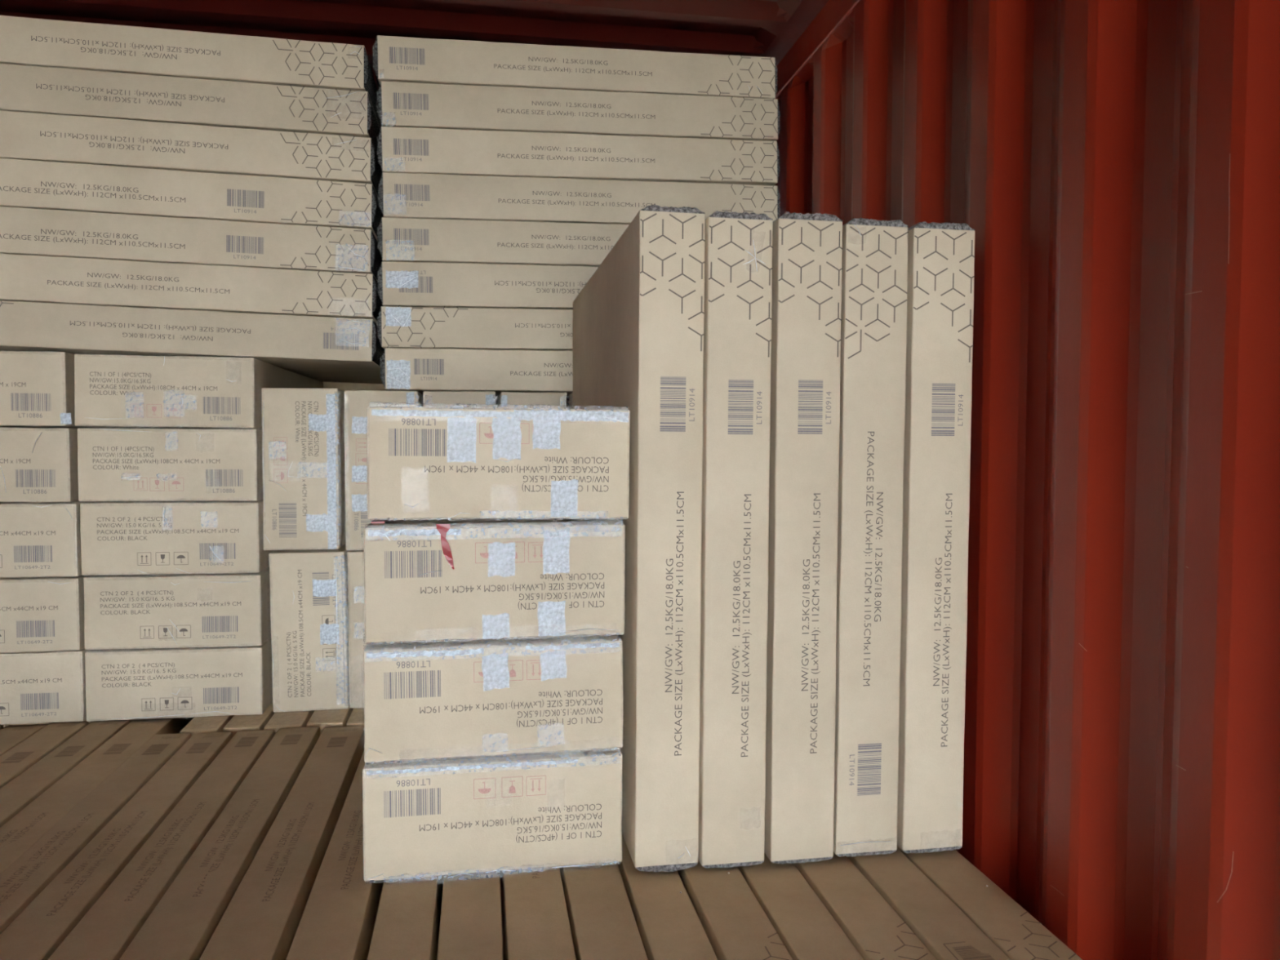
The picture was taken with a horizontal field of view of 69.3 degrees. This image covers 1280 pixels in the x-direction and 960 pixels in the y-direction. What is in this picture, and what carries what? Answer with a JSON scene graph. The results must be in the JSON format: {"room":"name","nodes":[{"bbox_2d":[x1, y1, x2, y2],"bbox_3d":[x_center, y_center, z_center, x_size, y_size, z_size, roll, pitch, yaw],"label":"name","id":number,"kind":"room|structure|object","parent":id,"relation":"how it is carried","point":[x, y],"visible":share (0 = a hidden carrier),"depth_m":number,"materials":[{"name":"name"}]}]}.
{"room":"shipping container interior","nodes":[
{"label":"shipping container interior","id":0,"kind":"room"},
{"bbox_2d":[0,0,828,90],"bbox_3d":[-0.034,-1.079,-1.578,2.491,0.028,12.001,0,3,-10],"label":"ceiling","id":1,"kind":"structure","parent":0,"point":[749,28],"depth_m":2.54,"materials":[{"name":"red paint"}]},
{"bbox_2d":[773,0,1279,959],"bbox_3d":[1.161,0.313,-1.309,0.041,2.605,12.000,0,3,-10],"label":"wall","id":2,"kind":"structure","parent":0,"point":[1113,166],"depth_m":1.38,"materials":[{"name":"red metal"}]},
{"bbox_2d":[774,0,859,98],"bbox_3d":[1.169,-1.045,-1.369,0.060,0.117,12.000,0,3,-10],"label":"trim","id":3,"kind":"structure","parent":2,"relation":"attached to","point":[834,12],"depth_m":2.52,"materials":[{"name":"red paint"}]},
{"bbox_3d":[-0.038,1.652,-1.456,2.491,0.060,12.000,0,3,-10],"label":"floor","id":4,"kind":"structure","parent":0,"visible":0},
{"bbox_2d":[0,724,46,755],"bbox_3d":[-1.486,1.071,1.759,0.099,0.809,1.372,0,3,-10],"label":"carton","id":5,"kind":"object","parent":4,"relation":"on","point":[11,736],"visible":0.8,"depth_m":2.34,"materials":[{"name":"brown cardboard"}]},
{"bbox_2d":[8,722,51,725],"bbox_3d":[-1.705,1.013,3.033,0.098,0.810,1.200,0,3,-10],"label":"carton","id":6,"kind":"object","parent":4,"relation":"on","point":[41,723],"visible":0.14,"depth_m":2.42,"materials":[{"name":"brown cardboard"}]},
{"bbox_2d":[0,720,88,788],"bbox_3d":[-1.383,1.069,1.777,0.095,0.812,1.373,0,3,-10],"label":"carton","id":7,"kind":"object","parent":4,"relation":"on","point":[23,756],"visible":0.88,"depth_m":2.23,"materials":[{"name":"brown cardboard"}]},
{"bbox_2d":[0,720,129,827],"bbox_3d":[-1.284,1.069,1.794,0.092,0.812,1.372,0,3,-10],"label":"carton","id":8,"kind":"object","parent":4,"relation":"on","point":[24,788],"visible":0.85,"depth_m":2.10,"materials":[{"name":"brown cardboard"}]},
{"bbox_2d":[60,719,94,724],"bbox_3d":[-1.603,1.013,3.050,0.095,0.810,1.200,0,3,-10],"label":"carton","id":9,"kind":"object","parent":4,"relation":"on","point":[91,722],"visible":0.07,"depth_m":2.45,"materials":[{"name":"brown cardboard"}]},
{"bbox_2d":[0,647,88,724],"bbox_3d":[-1.763,0.515,2.916,0.444,0.192,1.084,0,3,-10],"label":"carton","id":10,"kind":"object","parent":9,"relation":"on","point":[36,686],"visible":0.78,"depth_m":2.41,"materials":[{"name":"cardboard"}]},
{"bbox_2d":[0,574,88,653],"bbox_3d":[-1.767,0.325,2.905,0.444,0.196,1.084,0,3,-10],"label":"carton","id":11,"kind":"object","parent":10,"relation":"on","point":[37,614],"visible":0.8,"depth_m":2.40,"materials":[{"name":"cardboard"}]},
{"bbox_2d":[0,500,92,577],"bbox_3d":[-1.766,0.130,2.894,0.444,0.196,1.084,0,3,-10],"label":"carton","id":12,"kind":"object","parent":11,"relation":"on","point":[37,539],"visible":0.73,"depth_m":2.39,"materials":[{"name":"cardboard"}]},
{"bbox_2d":[0,426,78,502],"bbox_3d":[-1.776,-0.065,2.881,0.444,0.196,1.084,0,3,-10],"label":"carton","id":13,"kind":"object","parent":12,"relation":"on","point":[37,464],"visible":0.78,"depth_m":2.38,"materials":[{"name":"cardboard"}]},
{"bbox_2d":[0,351,145,428],"bbox_3d":[-1.776,-0.259,2.870,0.453,0.196,1.084,0,3,-10],"label":"carton","id":14,"kind":"object","parent":13,"relation":"on","point":[37,388],"visible":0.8,"depth_m":2.37,"materials":[{"name":"cardboard"}]},
{"bbox_2d":[0,718,172,874],"bbox_3d":[-1.184,1.069,1.811,0.101,0.809,1.372,0,3,-10],"label":"carton","id":15,"kind":"object","parent":4,"relation":"on","point":[21,832],"visible":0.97,"depth_m":1.97,"materials":[{"name":"brown cardboard"}]},
{"bbox_2d":[0,733,191,933],"bbox_3d":[-1.063,1.074,1.675,0.089,0.813,1.382,0,3,-10],"label":"carton","id":16,"kind":"object","parent":4,"relation":"on","point":[24,880],"visible":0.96,"depth_m":1.77,"materials":[{"name":"brown cardboard"}]},
{"bbox_2d":[94,719,134,722],"bbox_3d":[-1.504,1.012,3.067,0.092,0.810,1.200,0,3,-10],"label":"carton","id":17,"kind":"object","parent":4,"relation":"on","point":[130,720],"visible":0.02,"depth_m":2.46,"materials":[{"name":"brown cardboard"}]},
{"bbox_2d":[0,732,231,959],"bbox_3d":[-0.968,1.074,1.691,0.093,0.810,1.382,0,3,-10],"label":"carton","id":18,"kind":"object","parent":4,"relation":"on","point":[37,932],"visible":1,"depth_m":1.65,"materials":[{"name":"brown cardboard"}]},
{"bbox_2d":[48,729,274,959],"bbox_3d":[-0.867,1.074,1.708,0.094,0.810,1.383,0,3,-10],"label":"carton","id":19,"kind":"object","parent":4,"relation":"on","point":[108,927],"visible":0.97,"depth_m":1.64,"materials":[{"name":"brown cardboard"}]},
{"bbox_2d":[134,717,193,733],"bbox_3d":[-1.410,1.012,3.084,0.087,0.810,1.200,0,3,-10],"label":"carton","id":20,"kind":"object","parent":4,"relation":"on","point":[178,723],"visible":0.02,"depth_m":2.56,"materials":[{"name":"brown cardboard"}]},
{"bbox_2d":[322,382,386,391],"bbox_3d":[-1.168,0.051,3.844,0.602,1.041,0.501,0,3,-10],"label":"carton","id":21,"kind":"object","parent":20,"relation":"on","point":[341,386],"visible":0.02,"depth_m":3.58,"materials":[{"name":"brown cardboard"}]},
{"bbox_2d":[179,715,233,736],"bbox_3d":[-1.230,1.015,2.970,0.092,0.813,1.201,0,3,-10],"label":"carton","id":22,"kind":"object","parent":4,"relation":"on","point":[202,724],"visible":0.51,"depth_m":2.41,"materials":[{"name":"brown cardboard"}]},
{"bbox_2d":[119,726,319,959],"bbox_3d":[-0.762,1.072,1.726,0.101,0.813,1.382,0,3,-10],"label":"carton","id":23,"kind":"object","parent":4,"relation":"on","point":[180,926],"visible":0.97,"depth_m":1.64,"materials":[{"name":"brown cardboard"}]},
{"bbox_2d":[222,702,275,737],"bbox_3d":[-1.131,1.014,2.997,0.094,0.813,1.200,0,3,-10],"label":"carton","id":24,"kind":"object","parent":4,"relation":"on","point":[237,722],"visible":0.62,"depth_m":2.43,"materials":[{"name":"brown cardboard"}]},
{"bbox_2d":[84,635,272,721],"bbox_3d":[-1.320,0.516,2.982,0.443,0.192,1.085,0,3,-10],"label":"carton","id":25,"kind":"object","parent":24,"relation":"on","point":[196,682],"visible":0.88,"depth_m":2.45,"materials":[{"name":"cardboard"}]},
{"bbox_2d":[83,565,271,649],"bbox_3d":[-1.318,0.324,2.975,0.443,0.200,1.085,0,3,-9],"label":"carton","id":26,"kind":"object","parent":25,"relation":"on","point":[171,611],"visible":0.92,"depth_m":2.44,"materials":[{"name":"cardboard"}]},
{"bbox_2d":[80,498,274,575],"bbox_3d":[-1.325,0.130,2.966,0.443,0.197,1.084,0,3,-10],"label":"carton","id":27,"kind":"object","parent":26,"relation":"on","point":[153,537],"visible":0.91,"depth_m":2.44,"materials":[{"name":"cardboard"}]},
{"bbox_2d":[76,427,262,501],"bbox_3d":[-1.327,-0.064,2.957,0.443,0.198,1.084,0,3,-10],"label":"carton","id":28,"kind":"object","parent":27,"relation":"on","point":[114,464],"visible":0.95,"depth_m":2.43,"materials":[{"name":"cardboard"}]},
{"bbox_2d":[74,353,323,429],"bbox_3d":[-1.328,-0.256,2.949,0.443,0.195,1.085,0,3,-10],"label":"carton","id":29,"kind":"object","parent":28,"relation":"on","point":[111,390],"visible":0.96,"depth_m":2.42,"materials":[{"name":"cardboard"}]},
{"bbox_2d":[0,300,383,383],"bbox_3d":[-1.361,-0.414,2.948,1.125,0.117,1.104,1,2,-10],"label":"carton","id":30,"kind":"object","parent":29,"relation":"on","point":[320,348],"visible":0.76,"depth_m":2.43,"materials":[{"name":"cardboard"}]},
{"bbox_2d":[0,253,383,323],"bbox_3d":[-1.358,-0.532,2.943,1.125,0.120,1.104,1,2,-10],"label":"carton","id":31,"kind":"object","parent":30,"relation":"on","point":[23,277],"visible":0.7,"depth_m":2.42,"materials":[{"name":"cardboard"}]},
{"bbox_2d":[0,206,382,279],"bbox_3d":[-1.362,-0.652,2.940,1.125,0.118,1.104,1,2,-10],"label":"carton","id":32,"kind":"object","parent":31,"relation":"on","point":[23,230],"visible":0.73,"depth_m":2.42,"materials":[{"name":"cardboard"}]},
{"bbox_2d":[0,158,383,240],"bbox_3d":[-1.357,-0.771,2.933,1.126,0.120,1.104,1,2,-10],"label":"carton","id":33,"kind":"object","parent":32,"relation":"on","point":[27,184],"visible":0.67,"depth_m":2.41,"materials":[{"name":"cardboard"}]},
{"bbox_2d":[0,110,382,198],"bbox_3d":[-1.359,-0.891,2.927,1.125,0.118,1.104,1,2,-10],"label":"carton","id":34,"kind":"object","parent":33,"relation":"on","point":[24,135],"visible":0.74,"depth_m":2.40,"materials":[{"name":"cardboard"}]},
{"bbox_2d":[0,63,380,153],"bbox_3d":[-1.365,-1.011,2.922,1.126,0.116,1.104,1,2,-10],"label":"carton","id":35,"kind":"object","parent":34,"relation":"on","point":[23,88],"visible":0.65,"depth_m":2.40,"materials":[{"name":"cardboard"}]},
{"bbox_2d":[0,15,381,128],"bbox_3d":[-1.373,-1.129,2.915,1.126,0.117,1.104,0,2,-10],"label":"carton","id":36,"kind":"object","parent":35,"relation":"on","point":[31,42],"visible":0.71,"depth_m":2.39,"materials":[{"name":"cardboard"}]},
{"bbox_2d":[272,38,362,88],"bbox_3d":[-0.852,-1.103,2.448,0.227,0.115,0.001,0,2,-10],"label":"print","id":37,"kind":"object","parent":36,"relation":"attached to","point":[286,38],"depth_m":2.45},
{"bbox_2d":[276,84,365,133],"bbox_3d":[-0.845,-0.984,2.456,0.227,0.115,0.001,1,2,-10],"label":"print","id":38,"kind":"object","parent":35,"relation":"attached to","point":[290,85],"depth_m":2.46},
{"bbox_2d":[280,131,368,180],"bbox_3d":[-0.838,-0.862,2.460,0.227,0.115,0.001,1,2,-10],"label":"print","id":39,"kind":"object","parent":34,"relation":"attached to","point":[294,131],"depth_m":2.46},
{"bbox_2d":[280,180,369,226],"bbox_3d":[-0.837,-0.739,2.466,0.228,0.116,0.001,1,2,-10],"label":"print","id":40,"kind":"object","parent":33,"relation":"attached to","point":[317,180],"depth_m":2.47},
{"bbox_2d":[280,226,368,271],"bbox_3d":[-0.841,-0.619,2.473,0.228,0.116,0.001,1,2,-10],"label":"print","id":41,"kind":"object","parent":32,"relation":"attached to","point":[317,226],"depth_m":2.48},
{"bbox_2d":[281,271,370,316],"bbox_3d":[-0.838,-0.500,2.477,0.228,0.116,0.001,1,2,-10],"label":"print","id":42,"kind":"object","parent":31,"relation":"attached to","point":[318,271],"depth_m":2.48},
{"bbox_2d":[199,725,364,959],"bbox_3d":[-0.651,1.073,1.745,0.106,0.809,1.382,0,3,-10],"label":"carton","id":43,"kind":"object","parent":4,"relation":"on","point":[262,918],"visible":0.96,"depth_m":1.65,"materials":[{"name":"brown cardboard"}]},
{"bbox_2d":[263,710,315,734],"bbox_3d":[-1.028,1.014,3.004,0.096,0.814,1.200,0,3,-10],"label":"carton","id":44,"kind":"object","parent":4,"relation":"on","point":[294,719],"visible":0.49,"depth_m":2.45,"materials":[{"name":"brown cardboard"}]},
{"bbox_2d":[269,544,349,712],"bbox_3d":[-0.992,0.391,3.045,0.209,0.440,1.085,-1,3,-10],"label":"carton","id":45,"kind":"object","parent":44,"relation":"on","point":[309,610],"visible":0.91,"depth_m":2.52,"materials":[{"name":"cardboard"}]},
{"bbox_2d":[262,387,345,550],"bbox_3d":[-1.005,-0.051,3.022,0.209,0.441,1.085,0,3,-10],"label":"carton","id":46,"kind":"object","parent":45,"relation":"on","point":[304,468],"visible":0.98,"depth_m":2.49,"materials":[{"name":"cardboard"}]},
{"bbox_2d":[306,705,353,736],"bbox_3d":[-0.928,1.013,3.033,0.093,0.814,1.200,0,3,-10],"label":"carton","id":47,"kind":"object","parent":4,"relation":"on","point":[322,719],"visible":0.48,"depth_m":2.47,"materials":[{"name":"brown cardboard"}]},
{"bbox_2d":[286,751,383,959],"bbox_3d":[-0.533,1.071,1.766,0.098,0.812,1.382,0,3,-10],"label":"carton","id":48,"kind":"object","parent":4,"relation":"on","point":[337,922],"visible":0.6,"depth_m":1.51,"materials":[{"name":"brown cardboard"}]},
{"bbox_2d":[346,707,364,726],"bbox_3d":[-0.825,1.012,3.038,0.094,0.814,1.200,0,3,-10],"label":"carton","id":49,"kind":"object","parent":4,"relation":"on","point":[356,718],"visible":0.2,"depth_m":2.46,"materials":[{"name":"brown cardboard"}]},
{"bbox_2d":[366,875,443,959],"bbox_3d":[-0.423,1.070,1.785,0.091,0.812,1.383,0,3,-10],"label":"carton","id":50,"kind":"object","parent":4,"relation":"on","point":[406,926],"visible":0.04,"depth_m":1.44,"materials":[{"name":"brown cardboard"}]},
{"bbox_2d":[363,747,622,881],"bbox_3d":[-0.334,0.556,2.083,0.444,0.213,1.038,0,3,-10],"label":"carton","id":51,"kind":"object","parent":50,"relation":"on","point":[455,816],"visible":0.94,"depth_m":1.58,"materials":[{"name":"cardboard"}]},
{"bbox_2d":[362,634,623,762],"bbox_3d":[-0.330,0.358,2.081,0.443,0.216,1.035,-1,3,-10],"label":"carton","id":52,"kind":"object","parent":51,"relation":"on","point":[433,700],"visible":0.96,"depth_m":1.57,"materials":[{"name":"cardboard"}]},
{"bbox_2d":[363,518,624,644],"bbox_3d":[-0.332,0.149,2.070,0.444,0.203,1.035,0,3,-10],"label":"carton","id":53,"kind":"object","parent":52,"relation":"on","point":[548,577],"visible":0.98,"depth_m":1.56,"materials":[{"name":"cardboard"}]},
{"bbox_2d":[367,405,629,519],"bbox_3d":[-0.323,-0.053,2.065,0.448,0.204,1.038,0,3,-10],"label":"carton","id":54,"kind":"object","parent":53,"relation":"on","point":[424,462],"visible":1,"depth_m":1.56,"materials":[{"name":"cardboard"}]},
{"bbox_2d":[370,520,454,569],"bbox_3d":[-0.377,0.109,1.537,0.135,0.082,0.010,0,3,-7],"label":"ribbon","id":55,"kind":"object","parent":54,"relation":"hanging from","point":[442,529],"visible":1,"depth_m":1.54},
{"bbox_2d":[436,871,503,959],"bbox_3d":[-0.323,1.071,1.802,0.096,0.809,1.382,0,3,-10],"label":"carton","id":56,"kind":"object","parent":4,"relation":"on","point":[470,928],"visible":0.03,"depth_m":1.45,"materials":[{"name":"brown cardboard"}]},
{"bbox_2d":[499,866,576,959],"bbox_3d":[-0.222,1.069,1.819,0.098,0.812,1.383,0,3,-10],"label":"carton","id":57,"kind":"object","parent":4,"relation":"on","point":[535,925],"visible":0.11,"depth_m":1.45,"materials":[{"name":"brown cardboard"}]},
{"bbox_2d":[559,862,648,959],"bbox_3d":[-0.121,1.069,1.837,0.098,0.811,1.383,0,3,-10],"label":"carton","id":58,"kind":"object","parent":4,"relation":"on","point":[603,926],"visible":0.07,"depth_m":1.45,"materials":[{"name":"brown cardboard"}]},
{"bbox_2d":[616,834,717,959],"bbox_3d":[-0.021,1.070,1.854,0.093,0.808,1.383,0,3,-10],"label":"carton","id":59,"kind":"object","parent":4,"relation":"on","point":[669,926],"visible":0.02,"depth_m":1.46,"materials":[{"name":"brown cardboard"}]},
{"bbox_2d":[572,204,705,872],"bbox_3d":[-0.042,0.085,2.088,0.115,1.138,1.062,0,3,-10],"label":"carton","id":60,"kind":"object","parent":59,"relation":"on","point":[638,334],"visible":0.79,"depth_m":1.58,"materials":[{"name":"cardboard"}]},
{"bbox_2d":[639,213,705,351],"bbox_3d":[0.054,-0.331,1.552,0.112,0.228,0.001,0,3,-10],"label":"print","id":61,"kind":"object","parent":60,"relation":"attached to","point":[649,217],"depth_m":1.55},
{"bbox_2d":[676,859,792,959],"bbox_3d":[0.081,1.067,1.871,0.096,0.811,1.382,0,3,-10],"label":"carton","id":62,"kind":"object","parent":4,"relation":"on","point":[735,925],"visible":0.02,"depth_m":1.45,"materials":[{"name":"brown cardboard"}]},
{"bbox_2d":[697,210,773,868],"bbox_3d":[0.073,0.087,2.097,0.115,1.127,1.059,0,3,-10],"label":"carton","id":63,"kind":"object","parent":62,"relation":"on","point":[738,248],"visible":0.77,"depth_m":1.58,"materials":[{"name":"cardboard"}]},
{"bbox_2d":[707,219,773,357],"bbox_3d":[0.169,-0.323,1.560,0.112,0.228,0.001,0,3,-10],"label":"print","id":64,"kind":"object","parent":63,"relation":"attached to","point":[712,227],"depth_m":1.56},
{"bbox_2d":[763,932,789,959],"bbox_3d":[0.178,0.688,1.291,0.094,0.001,0.199,0,3,-10],"label":"print","id":65,"kind":"object","parent":62,"relation":"on","point":[769,953],"depth_m":1.34},
{"bbox_2d":[737,852,863,959],"bbox_3d":[0.182,1.068,1.889,0.096,0.808,1.383,0,3,-10],"label":"carton","id":66,"kind":"object","parent":4,"relation":"on","point":[802,922],"visible":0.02,"depth_m":1.46,"materials":[{"name":"brown cardboard"}]},
{"bbox_2d":[793,850,937,959],"bbox_3d":[0.284,1.067,1.906,0.096,0.809,1.383,0,3,-10],"label":"carton","id":67,"kind":"object","parent":4,"relation":"on","point":[869,922],"visible":0.06,"depth_m":1.46,"materials":[{"name":"brown cardboard"}]},
{"bbox_2d":[764,211,842,864],"bbox_3d":[0.196,0.085,2.113,0.117,1.128,1.058,0,3,-10],"label":"carton","id":68,"kind":"object","parent":67,"relation":"on","point":[807,248],"visible":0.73,"depth_m":1.59,"materials":[{"name":"cardboard"}]},
{"bbox_2d":[777,221,842,356],"bbox_3d":[0.290,-0.325,1.575,0.115,0.228,0.001,0,3,-10],"label":"print","id":69,"kind":"object","parent":68,"relation":"attached to","point":[780,227],"depth_m":1.58},
{"bbox_2d":[865,922,928,959],"bbox_3d":[0.381,0.689,1.326,0.094,0.001,0.199,0,3,-10],"label":"print","id":70,"kind":"object","parent":67,"relation":"on","point":[904,944],"depth_m":1.36},
{"bbox_2d":[847,848,1009,959],"bbox_3d":[0.385,1.065,1.924,0.095,0.811,1.383,0,3,-10],"label":"carton","id":71,"kind":"object","parent":4,"relation":"on","point":[945,931],"visible":0.16,"depth_m":1.47,"materials":[{"name":"brown cardboard"}]},
{"bbox_2d":[833,217,908,857],"bbox_3d":[0.319,0.085,2.141,0.117,1.126,1.059,0,3,-10],"label":"carton","id":72,"kind":"object","parent":71,"relation":"on","point":[874,263],"visible":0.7,"depth_m":1.62,"materials":[{"name":"cardboard"}]},
{"bbox_2d":[844,226,908,359],"bbox_3d":[0.410,-0.323,1.603,0.114,0.227,0.001,0,3,-10],"label":"print","id":73,"kind":"object","parent":72,"relation":"attached to","point":[891,236],"depth_m":1.60},
{"bbox_2d":[896,844,1082,959],"bbox_3d":[0.487,1.067,1.941,0.099,0.807,1.382,0,3,-10],"label":"carton","id":74,"kind":"object","parent":4,"relation":"on","point":[1015,932],"visible":0.06,"depth_m":1.48,"materials":[{"name":"brown cardboard"}]},
{"bbox_2d":[896,221,975,853],"bbox_3d":[0.438,0.086,2.156,0.117,1.124,1.059,0,3,-10],"label":"carton","id":75,"kind":"object","parent":74,"relation":"on","point":[941,256],"visible":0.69,"depth_m":1.64,"materials":[{"name":"cardboard"}]},
{"bbox_2d":[913,230,975,362],"bbox_3d":[0.532,-0.321,1.619,0.115,0.228,0.001,0,3,-10],"label":"print","id":76,"kind":"object","parent":75,"relation":"attached to","point":[917,237],"depth_m":1.62},
{"bbox_2d":[994,911,1076,959],"bbox_3d":[0.584,0.689,1.361,0.097,0.001,0.200,0,3,-10],"label":"print","id":77,"kind":"object","parent":74,"relation":"on","point":[1032,933],"depth_m":1.37},
{"bbox_3d":[-0.726,1.013,3.068,0.094,0.810,1.201,0,3,-10],"label":"carton","id":78,"kind":"object","parent":4,"relation":"on","visible":0},
{"bbox_2d":[347,550,366,708],"bbox_3d":[-0.793,0.390,3.079,0.209,0.439,1.085,0,3,-10],"label":"carton","id":79,"kind":"object","parent":78,"relation":"on","point":[357,644],"visible":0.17,"depth_m":2.54,"materials":[{"name":"cardboard"}]},
{"bbox_2d":[343,390,423,550],"bbox_3d":[-0.796,-0.048,3.059,0.209,0.441,1.085,0,3,-10],"label":"carton","id":80,"kind":"object","parent":79,"relation":"on","point":[357,402],"visible":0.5,"depth_m":2.52,"materials":[{"name":"cardboard"}]},
{"bbox_3d":[-0.622,1.013,3.073,0.094,0.810,1.200,0,3,-10],"label":"carton","id":81,"kind":"object","parent":4,"relation":"on","visible":0},
{"bbox_3d":[-0.586,0.388,3.115,0.210,0.439,1.084,0,3,-10],"label":"carton","id":82,"kind":"object","parent":81,"relation":"on","visible":0},
{"bbox_2d":[422,391,495,408],"bbox_3d":[-0.590,-0.050,3.094,0.210,0.441,1.084,0,3,-10],"label":"carton","id":83,"kind":"object","parent":82,"relation":"on","point":[470,399],"visible":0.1,"depth_m":2.56,"materials":[{"name":"cardboard"}]},
{"bbox_3d":[-0.420,1.012,3.109,0.094,0.810,1.200,0,3,-10],"label":"carton","id":84,"kind":"object","parent":4,"relation":"on","visible":0},
{"bbox_3d":[-0.385,0.387,3.150,0.198,0.440,1.084,0,3,-10],"label":"carton","id":85,"kind":"object","parent":84,"relation":"on","visible":0},
{"bbox_2d":[495,391,566,408],"bbox_3d":[-0.388,-0.051,3.129,0.198,0.441,1.084,0,3,-10],"label":"carton","id":86,"kind":"object","parent":85,"relation":"on","point":[531,400],"visible":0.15,"depth_m":2.59,"materials":[{"name":"cardboard"}]},
{"bbox_3d":[-0.217,1.011,3.144,0.095,0.810,1.200,0,3,-10],"label":"carton","id":87,"kind":"object","parent":4,"relation":"on","visible":0},
{"bbox_3d":[-0.186,0.384,3.185,0.192,0.435,1.081,0,3,-10],"label":"carton","id":88,"kind":"object","parent":87,"relation":"on","visible":0},
{"bbox_2d":[566,392,573,408],"bbox_3d":[-0.190,-0.054,3.165,0.192,0.437,1.081,0,3,-10],"label":"carton","id":89,"kind":"object","parent":88,"relation":"on","point":[570,397],"visible":0.02,"depth_m":2.67,"materials":[{"name":"cardboard"}]},
{"bbox_3d":[0.188,1.008,3.217,0.095,0.810,1.200,0,3,-10],"label":"carton","id":90,"kind":"object","parent":4,"relation":"on","visible":0},
{"bbox_3d":[0.213,0.381,3.254,0.192,0.435,1.081,0,3,-10],"label":"carton","id":91,"kind":"object","parent":90,"relation":"on","visible":0},
{"bbox_3d":[0.209,-0.057,3.234,0.192,0.437,1.081,0,3,-10],"label":"carton","id":92,"kind":"object","parent":91,"relation":"on","visible":0},
{"bbox_2d":[379,347,573,404],"bbox_3d":[-0.241,-0.331,3.146,1.131,0.116,1.104,0,3,-9],"label":"carton","id":93,"kind":"object","parent":92,"relation":"on","point":[402,369],"visible":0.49,"depth_m":2.56,"materials":[{"name":"cardboard"}]},
{"bbox_2d":[376,305,573,351],"bbox_3d":[-0.248,-0.447,3.139,1.130,0.116,1.104,-1,3,-9],"label":"carton","id":94,"kind":"object","parent":93,"relation":"on","point":[413,327],"visible":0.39,"depth_m":2.55,"materials":[{"name":"cardboard"}]},
{"bbox_2d":[382,305,467,348],"bbox_3d":[-0.585,-0.417,2.527,0.228,0.116,0.001,-1,3,-9],"label":"print","id":95,"kind":"object","parent":94,"relation":"attached to","point":[398,305],"depth_m":2.52},
{"bbox_2d":[377,261,599,309],"bbox_3d":[-0.245,-0.566,3.134,1.130,0.119,1.104,-1,3,-9],"label":"carton","id":96,"kind":"object","parent":94,"relation":"on","point":[402,284],"visible":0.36,"depth_m":2.55,"materials":[{"name":"cardboard"}]},
{"bbox_2d":[377,217,629,266],"bbox_3d":[-0.243,-0.685,3.129,1.131,0.118,1.104,-1,3,-9],"label":"carton","id":97,"kind":"object","parent":96,"relation":"on","point":[399,239],"visible":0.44,"depth_m":2.55,"materials":[{"name":"cardboard"}]},
{"bbox_2d":[377,172,780,224],"bbox_3d":[-0.240,-0.805,3.125,1.131,0.120,1.104,-1,3,-9],"label":"carton","id":98,"kind":"object","parent":97,"relation":"on","point":[401,195],"visible":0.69,"depth_m":2.57,"materials":[{"name":"cardboard"}]},
{"bbox_2d":[376,126,780,186],"bbox_3d":[-0.242,-0.928,3.119,1.130,0.121,1.103,-1,3,-9],"label":"carton","id":99,"kind":"object","parent":98,"relation":"on","point":[399,149],"visible":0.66,"depth_m":2.58,"materials":[{"name":"cardboard"}]},
{"bbox_2d":[376,81,780,141],"bbox_3d":[-0.241,-1.047,3.113,1.131,0.123,1.104,-1,3,-9],"label":"carton","id":100,"kind":"object","parent":99,"relation":"on","point":[398,104],"visible":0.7,"depth_m":2.57,"materials":[{"name":"cardboard"}]},
{"bbox_2d":[372,35,777,98],"bbox_3d":[-0.250,-1.168,3.107,1.131,0.117,1.104,-1,3,-9],"label":"carton","id":101,"kind":"object","parent":100,"relation":"on","point":[395,59],"visible":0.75,"depth_m":2.56,"materials":[{"name":"cardboard"}]},
{"bbox_2d":[697,53,774,97],"bbox_3d":[0.275,-1.153,2.638,0.228,0.116,0.001,-1,3,-9],"label":"print","id":102,"kind":"object","parent":101,"relation":"attached to","point":[729,54],"depth_m":2.64},
{"bbox_2d":[700,96,777,138],"bbox_3d":[0.284,-1.036,2.644,0.228,0.116,0.001,-1,3,-9],"label":"print","id":103,"kind":"object","parent":100,"relation":"attached to","point":[731,96],"depth_m":2.65},
{"bbox_2d":[700,139,777,182],"bbox_3d":[0.283,-0.914,2.650,0.228,0.116,0.001,-1,3,-9],"label":"print","id":104,"kind":"object","parent":99,"relation":"attached to","point":[731,140],"depth_m":2.65},
{"bbox_2d":[721,184,777,218],"bbox_3d":[0.285,-0.789,2.655,0.228,0.116,0.001,-1,3,-9],"label":"print","id":105,"kind":"object","parent":98,"relation":"attached to","point":[731,184],"depth_m":2.66}
]}

